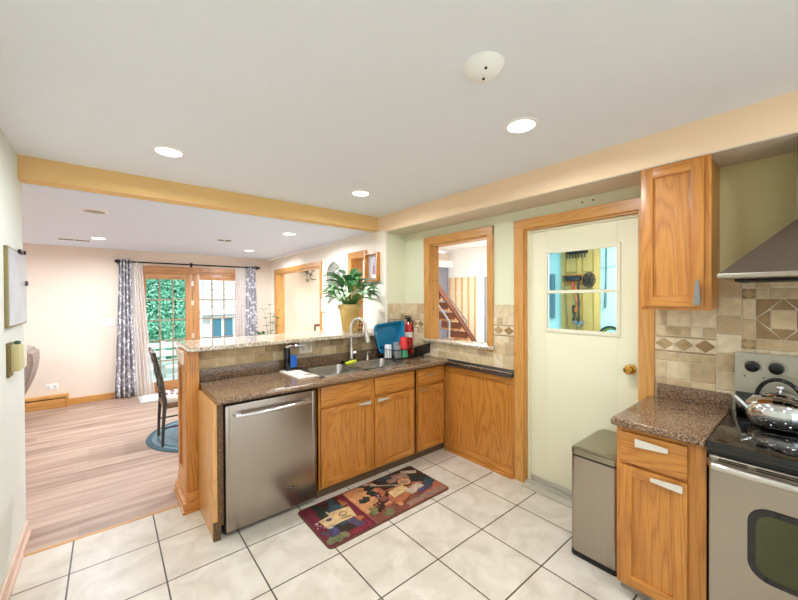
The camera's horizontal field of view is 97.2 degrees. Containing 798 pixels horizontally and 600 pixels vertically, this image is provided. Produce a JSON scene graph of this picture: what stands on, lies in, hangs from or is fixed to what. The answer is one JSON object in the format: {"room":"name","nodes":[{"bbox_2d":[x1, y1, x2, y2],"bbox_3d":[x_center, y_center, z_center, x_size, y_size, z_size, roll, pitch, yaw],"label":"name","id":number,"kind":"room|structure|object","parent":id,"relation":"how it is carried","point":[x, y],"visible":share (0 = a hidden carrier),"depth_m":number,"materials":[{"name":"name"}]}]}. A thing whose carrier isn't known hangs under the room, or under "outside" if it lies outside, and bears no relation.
{"room":"kitchen","nodes":[
{"label":"kitchen","id":0,"kind":"room"},
{"bbox_2d":[0,128,25,589],"bbox_3d":[-0.731,0.259,0.102,0.140,2.600,5.690,-1,1,-40],"label":"wall","id":1,"kind":"structure","parent":0,"point":[12,394],"depth_m":2.00,"materials":[{"name":"paint"}]},
{"bbox_2d":[0,520,30,599],"bbox_3d":[-0.658,1.516,0.163,0.028,0.085,5.685,-1,1,-40],"label":"baseboard","id":2,"kind":"structure","parent":1,"relation":"attached to","point":[6,590],"depth_m":2.00,"materials":[{"name":"wood"}]},
{"bbox_2d":[3,245,28,327],"bbox_3d":[-2.293,-0.078,2.121,0.035,0.462,0.555,-1,1,-40],"label":"whiteboard","id":3,"kind":"object","parent":1,"relation":"attached to","point":[14,261],"visible":1,"depth_m":2.03,"materials":[{"name":"white metal"}]},
{"bbox_2d":[6,340,26,377],"bbox_3d":[-2.207,0.330,2.034,0.050,0.196,0.250,-1,1,-40],"label":"intercom","id":4,"kind":"object","parent":1,"relation":"attached to","point":[16,353],"visible":1,"depth_m":1.98,"materials":[{"name":"beige plastic"}]},
{"bbox_2d":[23,243,448,397],"bbox_3d":[-3.067,0.049,6.762,11.620,2.950,0.170,-1,1,-40],"label":"wall","id":5,"kind":"structure","parent":0,"point":[70,289],"depth_m":5.33,"materials":[{"name":"beige paint"}]},
{"bbox_2d":[25,393,68,412],"bbox_3d":[-5.450,1.460,4.633,1.610,0.182,0.094,-1,1,-40],"label":"baseboard heater","id":6,"kind":"object","parent":5,"relation":"attached to","point":[57,400],"visible":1,"depth_m":4.98,"materials":[{"name":"brown wood"}]},
{"bbox_2d":[46,383,57,390],"bbox_3d":[-4.993,1.250,5.066,0.130,0.090,0.011,-1,1,-40],"label":"outlet plate","id":7,"kind":"object","parent":5,"relation":"attached to","point":[54,386],"visible":1,"depth_m":5.06,"materials":[{"name":"white plastic"}]},
{"bbox_2d":[69,392,114,404],"bbox_3d":[-3.715,1.484,6.120,2.960,0.095,0.018,-1,1,-40],"label":"baseboard","id":8,"kind":"structure","parent":5,"relation":"attached to","point":[84,399],"depth_m":5.33,"materials":[{"name":"brown wood"}]},
{"bbox_2d":[100,318,114,326],"bbox_3d":[-4.516,0.350,5.458,0.180,0.120,0.011,-1,1,-40],"label":"switch plate","id":9,"kind":"object","parent":5,"relation":"attached to","point":[103,322],"visible":1,"depth_m":5.45,"materials":[{"name":"white plastic"}]},
{"bbox_2d":[114,259,259,269],"bbox_3d":[-3.574,-0.610,6.169,2.201,0.080,0.113,-1,1,-40],"label":"curtain rod","id":10,"kind":"object","parent":5,"relation":"attached to","point":[117,261],"visible":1,"depth_m":6.04,"materials":[{"name":"black metal"}]},
{"bbox_2d":[114,259,135,398],"bbox_3d":[-4.302,0.444,5.524,0.273,2.170,0.106,-1,1,-40],"label":"patterned curtain","id":11,"kind":"object","parent":10,"relation":"hanging from","point":[125,379],"visible":1,"depth_m":5.52,"materials":[{"name":"grey fabric"}]},
{"bbox_2d":[131,263,154,395],"bbox_3d":[-4.133,0.459,5.679,0.310,2.145,0.057,-1,1,-40],"label":"sheer curtain","id":12,"kind":"object","parent":10,"relation":"hanging from","point":[143,365],"visible":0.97,"depth_m":5.67,"materials":[{"name":"white fabric"}]},
{"bbox_2d":[234,268,244,336],"bbox_3d":[-3.005,0.447,6.613,0.240,2.145,0.057,-1,1,-40],"label":"sheer curtain","id":13,"kind":"object","parent":10,"relation":"hanging from","point":[239,308],"visible":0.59,"depth_m":6.62,"materials":[{"name":"white fabric"}]},
{"bbox_2d":[245,265,257,335],"bbox_3d":[-2.827,0.428,6.746,0.283,2.170,0.106,-1,1,-40],"label":"patterned curtain","id":14,"kind":"object","parent":10,"relation":"hanging from","point":[251,326],"visible":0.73,"depth_m":6.73,"materials":[{"name":"grey fabric"}]},
{"bbox_2d":[143,265,234,391],"bbox_3d":[-3.652,0.480,6.266,1.600,2.100,0.190,-1,1,-40],"label":"door","id":15,"kind":"structure","parent":5,"relation":"in","point":[183,303],"depth_m":6.12,"materials":[{"name":"brown wood"}]},
{"bbox_2d":[303,270,315,281],"bbox_3d":[-1.927,-0.597,7.475,0.334,0.471,0.203,-1,1,-40],"label":"wall planter","id":16,"kind":"object","parent":5,"relation":"attached to","point":[306,272],"visible":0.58,"depth_m":7.46,"materials":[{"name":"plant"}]},
{"bbox_2d":[439,260,452,267],"bbox_3d":[1.144,-1.031,10.129,0.820,0.180,0.350,-1,1,-40],"label":"trim","id":17,"kind":"structure","parent":5,"relation":"attached to","point":[443,264],"depth_m":10.08,"materials":[{"name":"white paint"}]},
{"bbox_2d":[22,185,486,260],"bbox_3d":[-1.397,-1.120,4.714,11.900,0.700,5.450,-1,1,-40],"label":"ceiling","id":18,"kind":"structure","parent":0,"point":[48,215],"depth_m":3.98,"materials":[{"name":"paint"}]},
{"bbox_2d":[57,238,90,241],"bbox_3d":[-4.247,-0.787,4.608,0.330,0.007,0.120,-1,1,-40],"label":"ceiling vent","id":19,"kind":"object","parent":18,"relation":"in","point":[57,238],"visible":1,"depth_m":4.57,"materials":[{"name":"white plastic"}]},
{"bbox_2d":[80,208,108,213],"bbox_3d":[-2.693,-0.783,3.116,0.190,0.008,0.190,-1,1,-40],"label":"ceiling speaker","id":20,"kind":"object","parent":18,"relation":"attached to","point":[96,211],"visible":1,"depth_m":3.10,"materials":[{"name":"white plastic"}]},
{"bbox_2d":[83,210,105,213],"bbox_3d":[-2.693,-0.784,3.116,0.152,0.007,0.152,-1,1,-40],"label":"grille","id":21,"kind":"object","parent":20,"relation":"attached to","point":[89,211],"depth_m":3.10,"materials":[{"name":"beige metal"}]},
{"bbox_2d":[282,232,295,234],"bbox_3d":[-1.326,-0.798,4.248,0.168,0.009,0.168,-1,1,-40],"label":"recessed light","id":22,"kind":"object","parent":18,"relation":"in","point":[284,233],"visible":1,"depth_m":4.23,"materials":[{"name":"white plastic"}]},
{"bbox_2d":[199,336,377,389],"bbox_3d":[-0.898,0.955,3.367,1.845,1.165,0.230,-1,1,-40],"label":"wall","id":23,"kind":"structure","parent":0,"point":[256,354],"depth_m":3.02,"materials":[{"name":"beige tile"}]},
{"bbox_2d":[176,328,376,351],"bbox_3d":[-0.967,0.353,3.373,1.928,0.032,0.590,-1,1,-40],"label":"bar","id":24,"kind":"object","parent":23,"relation":"on","point":[284,338],"visible":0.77,"depth_m":3.05,"materials":[{"name":"stone"}]},
{"bbox_2d":[320,268,381,331],"bbox_3d":[-0.520,-0.010,3.761,0.692,0.684,0.653,0,0,2],"label":"potted plant","id":25,"kind":"object","parent":24,"relation":"on","point":[349,309],"visible":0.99,"depth_m":3.67,"materials":[{"name":"green plant"}]},
{"bbox_2d":[299,341,311,353],"bbox_3d":[-0.859,0.433,3.242,0.125,0.110,0.012,-1,1,-40],"label":"wall outlet","id":26,"kind":"object","parent":23,"relation":"attached to","point":[307,348],"visible":0.84,"depth_m":3.24,"materials":[{"name":"beige plastic"}]},
{"bbox_2d":[10,392,645,599],"bbox_3d":[-1.038,1.608,0.475,6.700,0.100,12.450,-1,1,-40],"label":"floor","id":27,"kind":"structure","parent":0,"point":[488,536],"depth_m":2.25,"materials":[{"name":"beige tile"}]},
{"bbox_2d":[24,345,39,393],"bbox_3d":[-5.047,1.063,4.067,1.216,0.979,0.860,-1,1,-40],"label":"recliner","id":28,"kind":"object","parent":27,"relation":"on","point":[33,357],"visible":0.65,"depth_m":4.28,"materials":[{"name":"beige fabric"}]},
{"bbox_2d":[24,505,178,556],"bbox_3d":[-1.216,1.540,3.009,2.800,0.004,0.020,-1,1,-40],"label":"trim","id":29,"kind":"structure","parent":27,"relation":"on","point":[71,540],"depth_m":2.34,"materials":[{"name":"brown wood"}]},
{"bbox_2d":[138,393,158,403],"bbox_3d":[-3.421,1.525,5.876,1.480,0.014,0.510,-1,1,-40],"label":"door mat","id":30,"kind":"object","parent":27,"relation":"on","point":[148,398],"visible":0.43,"depth_m":5.45,"materials":[{"name":"white fabric"}]},
{"bbox_2d":[146,420,177,452],"bbox_3d":[-2.225,1.533,4.212,1.310,0.010,1.310,-1,1,-40],"label":"round rug","id":31,"kind":"object","parent":27,"relation":"on","point":[153,441],"visible":0.23,"depth_m":3.84,"materials":[{"name":"fabric"}]},
{"bbox_2d":[148,347,177,446],"bbox_3d":[-2.443,1.021,3.951,0.580,1.020,0.440,-1,1,-40],"label":"dining chair","id":32,"kind":"object","parent":31,"relation":"on","point":[167,399],"visible":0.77,"depth_m":3.72,"materials":[{"name":"black wood"}]},
{"bbox_2d":[161,389,177,403],"bbox_3d":[-2.397,1.063,3.990,0.460,0.065,0.400,-1,1,-40],"label":"seat cushion","id":33,"kind":"object","parent":32,"relation":"on","point":[171,397],"depth_m":3.76,"materials":[{"name":"white fabric"}]},
{"bbox_2d":[174,347,199,515],"bbox_3d":[-1.640,0.963,2.732,0.140,1.165,0.450,-1,1,-40],"label":"end post","id":34,"kind":"object","parent":27,"relation":"on","point":[186,489],"visible":0.91,"depth_m":2.60,"materials":[{"name":"brown wood"}]},
{"bbox_2d":[198,390,223,541],"bbox_3d":[-1.311,1.108,2.442,0.063,0.876,0.479,-1,1,-40],"label":"board","id":35,"kind":"object","parent":27,"relation":"on","point":[210,415],"visible":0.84,"depth_m":2.29,"materials":[{"name":"brown wood"}]},
{"bbox_2d":[222,389,315,534],"bbox_3d":[-1.024,1.109,2.655,0.640,0.868,0.607,-1,1,-40],"label":"dishwasher","id":36,"kind":"object","parent":27,"relation":"on","point":[269,443],"visible":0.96,"depth_m":2.44,"materials":[{"name":"silver metal"}]},
{"bbox_2d":[259,304,280,334],"bbox_3d":[-2.377,0.799,6.591,0.310,1.446,0.420,0,0,11],"label":"floor plant","id":37,"kind":"object","parent":27,"relation":"on","point":[270,322],"visible":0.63,"depth_m":6.54,"materials":[{"name":"green plant"}]},
{"bbox_2d":[313,370,414,498],"bbox_3d":[-0.390,1.097,3.219,1.023,0.878,0.548,-1,1,-40],"label":"base cabinet","id":38,"kind":"object","parent":27,"relation":"on","point":[365,428],"visible":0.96,"depth_m":2.98,"materials":[{"name":"brown wood"}]},
{"bbox_2d":[199,349,448,405],"bbox_3d":[-0.528,0.592,3.153,2.143,0.134,0.682,-1,1,-40],"label":"countertop","id":39,"kind":"structure","parent":38,"relation":"on","point":[237,383],"depth_m":2.80,"materials":[{"name":"brown stone"}]},
{"bbox_2d":[279,370,314,378],"bbox_3d":[-0.855,0.613,2.947,0.152,0.014,0.380,-1,1,-42],"label":"folded cloth","id":40,"kind":"object","parent":39,"relation":"on","point":[298,374],"visible":0.86,"depth_m":2.90,"materials":[{"name":"white fabric"}]},
{"bbox_2d":[283,344,304,370],"bbox_3d":[-0.916,0.493,3.072,0.174,0.227,0.072,-1,1,-40],"label":"soap dispenser","id":41,"kind":"object","parent":40,"relation":"on","point":[289,361],"visible":1,"depth_m":3.02,"materials":[{"name":"black plastic"}]},
{"bbox_2d":[297,354,316,357],"bbox_3d":[-0.848,0.516,3.224,0.217,0.026,0.027,-1,1,-40],"label":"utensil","id":42,"kind":"object","parent":39,"relation":"on","point":[315,354],"visible":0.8,"depth_m":3.21,"materials":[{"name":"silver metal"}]},
{"bbox_2d":[298,357,409,377],"bbox_3d":[-0.397,0.698,3.272,0.960,0.175,0.455,-1,1,-40],"label":"sink","id":43,"kind":"object","parent":39,"relation":"in","point":[329,370],"visible":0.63,"depth_m":3.30,"materials":[{"name":"metal"}]},
{"bbox_2d":[345,360,356,364],"bbox_3d":[-0.457,0.591,3.342,0.111,0.038,0.036,-1,1,-36],"label":"sponge","id":44,"kind":"object","parent":43,"relation":"on","point":[351,361],"visible":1,"depth_m":3.33,"materials":[{"name":"yellow"}]},
{"bbox_2d":[349,317,370,359],"bbox_3d":[-0.391,0.389,3.487,0.222,0.440,0.073,0,0,1],"label":"faucet","id":45,"kind":"object","parent":39,"relation":"on","point":[366,334],"visible":0.85,"depth_m":3.47,"materials":[{"name":"silver metal"}]},
{"bbox_2d":[393,342,398,356],"bbox_3d":[-0.030,0.517,3.696,0.076,0.150,0.076,-1,1,-40],"label":"clear tumbler","id":46,"kind":"object","parent":39,"relation":"on","point":[394,343],"visible":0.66,"depth_m":3.67,"materials":[{"name":"clear glass"}]},
{"bbox_2d":[377,344,422,361],"bbox_3d":[0.019,0.553,3.719,0.411,0.114,0.292,-1,1,-40],"label":"dish rack","id":47,"kind":"object","parent":39,"relation":"on","point":[408,349],"visible":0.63,"depth_m":3.61,"materials":[{"name":"black metal"}]},
{"bbox_2d":[384,344,391,357],"bbox_3d":[-0.113,0.528,3.640,0.084,0.130,0.084,-1,1,-40],"label":"tumbler","id":48,"kind":"object","parent":47,"relation":"on","point":[387,346],"visible":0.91,"depth_m":3.61,"materials":[{"name":"white glass"}]},
{"bbox_2d":[374,320,404,352],"bbox_3d":[-0.121,0.388,3.751,0.413,0.333,0.113,-1,1,-40],"label":"tub","id":49,"kind":"object","parent":47,"relation":"on","point":[389,332],"visible":0.8,"depth_m":3.80,"materials":[{"name":"teal plastic"}]},
{"bbox_2d":[394,345,400,357],"bbox_3d":[-0.013,0.528,3.606,0.072,0.130,0.072,-1,1,-40],"label":"clear tumbler","id":50,"kind":"object","parent":47,"relation":"in","point":[397,347],"visible":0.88,"depth_m":3.58,"materials":[{"name":"clear glass"}]},
{"bbox_2d":[401,350,407,356],"bbox_3d":[0.047,0.555,3.675,0.096,0.075,0.096,-1,1,-40],"label":"cup","id":51,"kind":"object","parent":47,"relation":"in","point":[405,352],"visible":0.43,"depth_m":3.63,"materials":[{"name":"green plastic"}]},
{"bbox_2d":[399,337,409,348],"bbox_3d":[0.052,0.451,3.684,0.094,0.130,0.116,0,0,29],"label":"cup","id":52,"kind":"object","parent":51,"relation":"on","point":[403,340],"visible":0.88,"depth_m":3.64,"materials":[{"name":"plastic"}]},
{"bbox_2d":[404,315,413,353],"bbox_3d":[0.110,0.392,3.982,0.091,0.432,0.098,0,0,25],"label":"fire extinguisher","id":53,"kind":"object","parent":39,"relation":"on","point":[409,330],"visible":0.88,"depth_m":3.96,"materials":[{"name":"red metal"}]},
{"bbox_2d":[413,343,430,356],"bbox_3d":[0.243,0.523,3.688,0.239,0.131,0.036,-1,1,-40],"label":"tray","id":54,"kind":"object","parent":39,"relation":"on","point":[422,349],"visible":1,"depth_m":3.67,"materials":[{"name":"plastic"}]},
{"bbox_2d":[298,466,448,548],"bbox_3d":[-0.163,1.532,2.706,1.095,0.013,0.500,-1,1,-40],"label":"kitchen mat","id":55,"kind":"object","parent":27,"relation":"on","point":[337,520],"visible":1,"depth_m":2.63,"materials":[{"name":"multicoloured fabric"}]},
{"bbox_2d":[414,365,443,458],"bbox_3d":[0.164,1.091,3.677,0.411,0.878,0.548,-1,1,-40],"label":"base cabinet","id":56,"kind":"object","parent":27,"relation":"on","point":[428,382],"visible":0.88,"depth_m":3.48,"materials":[{"name":"brown wood"}]},
{"bbox_2d":[572,429,616,576],"bbox_3d":[1.278,1.188,2.198,0.447,0.694,0.312,-1,1,-40],"label":"trash can","id":57,"kind":"object","parent":27,"relation":"on","point":[594,458],"visible":0.6,"depth_m":2.04,"materials":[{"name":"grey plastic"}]},
{"bbox_2d":[617,426,708,599],"bbox_3d":[1.488,1.093,1.904,0.665,0.885,0.362,-1,1,-40],"label":"base cabinet","id":58,"kind":"object","parent":27,"relation":"on","point":[663,483],"visible":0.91,"depth_m":1.70,"materials":[{"name":"brown wood"}]},
{"bbox_2d":[611,383,729,446],"bbox_3d":[1.477,0.587,1.904,0.644,0.126,0.383,-1,1,-40],"label":"countertop","id":59,"kind":"structure","parent":58,"relation":"on","point":[680,413],"depth_m":1.89,"materials":[{"name":"brown stone"}]},
{"bbox_2d":[707,351,797,599],"bbox_3d":[1.825,0.901,1.432,0.728,1.232,0.780,-1,1,-40],"label":"electric range","id":60,"kind":"object","parent":27,"relation":"on","point":[753,469],"visible":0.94,"depth_m":1.46,"materials":[{"name":"silver metal"}]},
{"bbox_2d":[707,411,797,471],"bbox_3d":[1.828,0.632,1.438,0.620,0.041,0.773,-1,1,-40],"label":"cooktop","id":61,"kind":"object","parent":60,"relation":"in","point":[737,438],"depth_m":1.51,"materials":[{"name":"black glass"}]},
{"bbox_2d":[731,378,797,433],"bbox_3d":[1.817,0.491,1.684,0.256,0.234,0.244,0,0,-11],"label":"tea kettle","id":62,"kind":"object","parent":60,"relation":"on","point":[775,410],"visible":1,"depth_m":1.65,"materials":[{"name":"silver metal"}]},
{"bbox_2d":[271,230,387,333],"bbox_3d":[-1.314,0.344,5.553,0.178,2.360,4.039,-1,1,-37],"label":"wall","id":63,"kind":"structure","parent":0,"point":[375,241],"depth_m":4.70,"materials":[{"name":"beige paint"}]},
{"bbox_2d":[21,183,371,232],"bbox_3d":[-1.409,-0.788,3.228,2.820,0.022,0.025,-1,1,-40],"label":"trim","id":64,"kind":"structure","parent":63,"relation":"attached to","point":[21,183],"depth_m":2.87,"materials":[{"name":"paint"}]},
{"bbox_2d":[17,154,377,231],"bbox_3d":[-1.365,-0.857,3.173,2.820,0.145,0.145,-1,1,-40],"label":"beam","id":65,"kind":"structure","parent":63,"relation":"attached to","point":[31,170],"depth_m":2.76,"materials":[{"name":"paint"}]},
{"bbox_2d":[274,261,321,333],"bbox_3d":[-1.727,0.469,6.101,0.168,2.105,2.116,-1,1,-37],"label":"door frame","id":66,"kind":"structure","parent":63,"relation":"in","point":[279,302],"depth_m":6.82,"materials":[{"name":"brown wood"}]},
{"bbox_2d":[321,298,325,310],"bbox_3d":[-1.107,0.065,5.158,0.029,0.200,0.100,-1,1,-40],"label":"wall thermostat","id":67,"kind":"object","parent":63,"relation":"attached to","point":[323,301],"visible":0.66,"depth_m":5.13,"materials":[{"name":"white plastic"}]},
{"bbox_2d":[327,261,340,290],"bbox_3d":[-0.911,-0.334,4.891,0.032,0.410,0.410,-1,1,-40],"label":"wall plaque","id":68,"kind":"object","parent":63,"relation":"attached to","point":[334,265],"visible":0.52,"depth_m":4.87,"materials":[{"name":"grey stone"}]},
{"bbox_2d":[348,250,366,327],"bbox_3d":[-0.458,0.462,4.444,0.182,2.130,0.450,-1,1,-40],"label":"door frame","id":69,"kind":"structure","parent":63,"relation":"in","point":[355,259],"depth_m":4.52,"materials":[{"name":"brown wood"}]},
{"bbox_2d":[377,90,797,234],"bbox_3d":[1.698,-0.844,2.026,0.465,0.189,5.560,-1,1,-40],"label":"soffit","id":70,"kind":"structure","parent":63,"relation":"attached to","point":[767,128],"depth_m":2.13,"materials":[{"name":"paint"}]},
{"bbox_2d":[387,233,405,302],"bbox_3d":[-0.037,0.377,4.111,0.440,2.300,0.140,-1,1,-40],"label":"wall pier","id":71,"kind":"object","parent":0,"point":[396,257],"visible":0.14,"depth_m":4.02,"materials":[{"name":"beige paint"}]},
{"bbox_2d":[364,252,379,281],"bbox_3d":[-0.301,-0.378,4.057,0.070,0.325,0.257,-1,1,-40],"label":"frame","id":72,"kind":"object","parent":71,"relation":"attached to","point":[371,260],"visible":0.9,"depth_m":4.08,"materials":[{"name":"brown wood"}]},
{"bbox_2d":[372,258,375,274],"bbox_3d":[-0.290,-0.386,4.065,0.004,0.190,0.085,-1,1,-40],"label":"print","id":73,"kind":"object","parent":72,"relation":"attached to","point":[373,259],"depth_m":4.06},
{"bbox_2d":[387,303,404,353],"bbox_3d":[-0.039,0.323,4.014,0.315,0.570,0.011,-1,1,-40],"label":"backsplash","id":74,"kind":"structure","parent":71,"relation":"attached to","point":[396,311],"depth_m":4.01,"materials":[{"name":"stone"}]},
{"bbox_2d":[0,0,797,216],"bbox_3d":[1.499,-0.986,0.004,3.550,0.130,8.500,-1,1,-40],"label":"ceiling","id":75,"kind":"structure","parent":0,"point":[316,103],"depth_m":1.50,"materials":[{"name":"paint"}]},
{"bbox_2d":[152,145,184,156],"bbox_3d":[-1.425,-0.917,2.179,0.172,0.009,0.172,-1,1,-40],"label":"recessed light","id":76,"kind":"object","parent":75,"relation":"in","point":[165,150],"visible":1,"depth_m":2.17,"materials":[{"name":"white plastic"}]},
{"bbox_2d":[351,190,370,195],"bbox_3d":[-0.333,-0.929,3.070,0.172,0.009,0.172,-1,1,-40],"label":"recessed light","id":77,"kind":"object","parent":75,"relation":"in","point":[355,192],"visible":1,"depth_m":3.06,"materials":[{"name":"white plastic"}]},
{"bbox_2d":[463,51,504,82],"bbox_3d":[0.333,-0.896,1.389,0.160,0.058,0.160,-1,1,-40],"label":"smoke detector","id":78,"kind":"object","parent":75,"relation":"attached to","point":[482,67],"visible":1,"depth_m":1.35,"materials":[{"name":"white plastic"}]},
{"bbox_2d":[504,117,537,132],"bbox_3d":[0.648,-0.926,1.870,0.172,0.009,0.172,-1,1,-40],"label":"recessed light","id":79,"kind":"object","parent":75,"relation":"in","point":[521,124],"visible":1,"depth_m":1.86,"materials":[{"name":"white plastic"}]},
{"bbox_2d":[444,246,486,342],"bbox_3d":[3.141,0.005,8.476,0.130,2.950,5.450,-1,1,-40],"label":"wall","id":80,"kind":"structure","parent":0,"point":[468,262],"depth_m":9.60,"materials":[{"name":"white paint"}]},
{"bbox_2d":[449,276,476,340],"bbox_3d":[1.796,0.407,9.951,0.063,2.100,0.962,-1,1,-40],"label":"closet door","id":81,"kind":"structure","parent":80,"relation":"in","point":[462,290],"depth_m":9.83,"materials":[{"name":"brown wood"}]},
{"bbox_2d":[484,277,486,342],"bbox_3d":[2.305,0.418,9.349,0.049,2.080,0.060,-1,1,-40],"label":"grey door edge","id":82,"kind":"object","parent":80,"relation":"attached to","point":[485,278],"visible":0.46,"depth_m":9.32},
{"bbox_2d":[405,152,796,446],"bbox_3d":[1.857,0.383,2.070,0.125,2.300,5.420,-1,1,-40],"label":"wall","id":83,"kind":"structure","parent":0,"point":[758,198],"depth_m":1.98,"materials":[{"name":"paint"}]},
{"bbox_2d":[421,337,494,349],"bbox_3d":[0.611,0.430,3.544,0.205,0.027,0.920,-1,1,-40],"label":"sill","id":84,"kind":"structure","parent":83,"relation":"attached to","point":[473,344],"depth_m":3.45,"materials":[{"name":"stone"}]},
{"bbox_2d":[424,225,493,351],"bbox_3d":[0.611,-0.102,3.552,0.146,1.140,0.894,-1,1,-40],"label":"window frame","id":85,"kind":"structure","parent":83,"relation":"in","point":[431,244],"depth_m":3.73,"materials":[{"name":"brown wood"}]},
{"bbox_2d":[405,303,513,369],"bbox_3d":[0.532,0.324,3.562,0.015,0.570,1.432,-1,1,-40],"label":"backsplash","id":86,"kind":"structure","parent":83,"relation":"attached to","point":[502,356],"depth_m":3.25,"materials":[{"name":"tile"}]},
{"bbox_2d":[444,365,513,479],"bbox_3d":[0.721,1.095,3.317,0.046,0.868,0.810,-1,1,-40],"label":"wainscot panel","id":87,"kind":"object","parent":83,"relation":"attached to","point":[478,406],"visible":0.94,"depth_m":3.28,"materials":[{"name":"brown wood"}]},
{"bbox_2d":[444,359,513,377],"bbox_3d":[0.715,0.631,3.284,0.065,0.062,0.765,-1,1,-40],"label":"countertop","id":88,"kind":"structure","parent":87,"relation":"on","point":[508,373],"depth_m":3.23,"materials":[{"name":"brown stone"}]},
{"bbox_2d":[521,478,571,508],"bbox_3d":[1.342,1.516,2.649,0.200,0.030,0.817,-1,1,-40],"label":"trim","id":89,"kind":"structure","parent":83,"relation":"attached to","point":[549,492],"depth_m":2.77,"materials":[{"name":"beige wood"}]},
{"bbox_2d":[514,197,654,495],"bbox_3d":[1.350,0.431,2.657,0.158,2.200,1.001,-1,1,-40],"label":"door","id":90,"kind":"structure","parent":83,"relation":"in","point":[584,342],"depth_m":2.68,"materials":[{"name":"white wood"}]},
{"bbox_2d":[641,154,719,310],"bbox_3d":[1.598,-0.347,2.000,0.350,0.803,0.310,-1,1,-40],"label":"upper cabinet","id":91,"kind":"object","parent":83,"relation":"attached to","point":[680,200],"visible":1,"depth_m":1.91,"materials":[{"name":"brown wood"}]},
{"bbox_2d":[655,279,797,409],"bbox_3d":[2.133,0.244,1.627,0.015,0.740,1.585,-1,1,-40],"label":"backsplash","id":92,"kind":"structure","parent":83,"relation":"attached to","point":[694,349],"depth_m":1.98,"materials":[{"name":"tile"}]},
{"bbox_2d":[717,136,797,282],"bbox_3d":[1.911,-0.417,1.502,0.494,0.657,0.758,-1,1,-40],"label":"range hood","id":93,"kind":"object","parent":83,"relation":"attached to","point":[775,259],"visible":1,"depth_m":1.57,"materials":[{"name":"metal"}]},
{"bbox_3d":[2.523,1.558,5.307,5.850,0.097,9.550,-1,1,-40],"label":"floor","id":94,"kind":"structure","parent":0,"visible":0},
{"bbox_2d":[439,305,449,338],"bbox_3d":[0.904,0.660,7.787,0.664,1.674,0.040,-1,1,-40],"label":"stair handrail","id":95,"kind":"object","parent":94,"relation":"on","point":[443,312],"visible":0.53,"depth_m":7.96,"materials":[{"name":"grey metal"}]},
{"bbox_2d":[439,284,477,341],"bbox_3d":[1.232,0.392,8.646,2.240,2.635,0.745,-1,1,-40],"label":"staircase","id":96,"kind":"structure","parent":94,"relation":"on","point":[460,325],"depth_m":8.49,"materials":[{"name":"brown wood"}]},
{"bbox_2d":[446,296,466,330],"bbox_3d":[1.530,0.692,9.409,0.865,1.579,0.056,-1,1,-40],"label":"stair railing","id":97,"kind":"object","parent":96,"relation":"attached to","point":[448,296],"visible":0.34,"depth_m":9.43,"materials":[{"name":"grey metal"}]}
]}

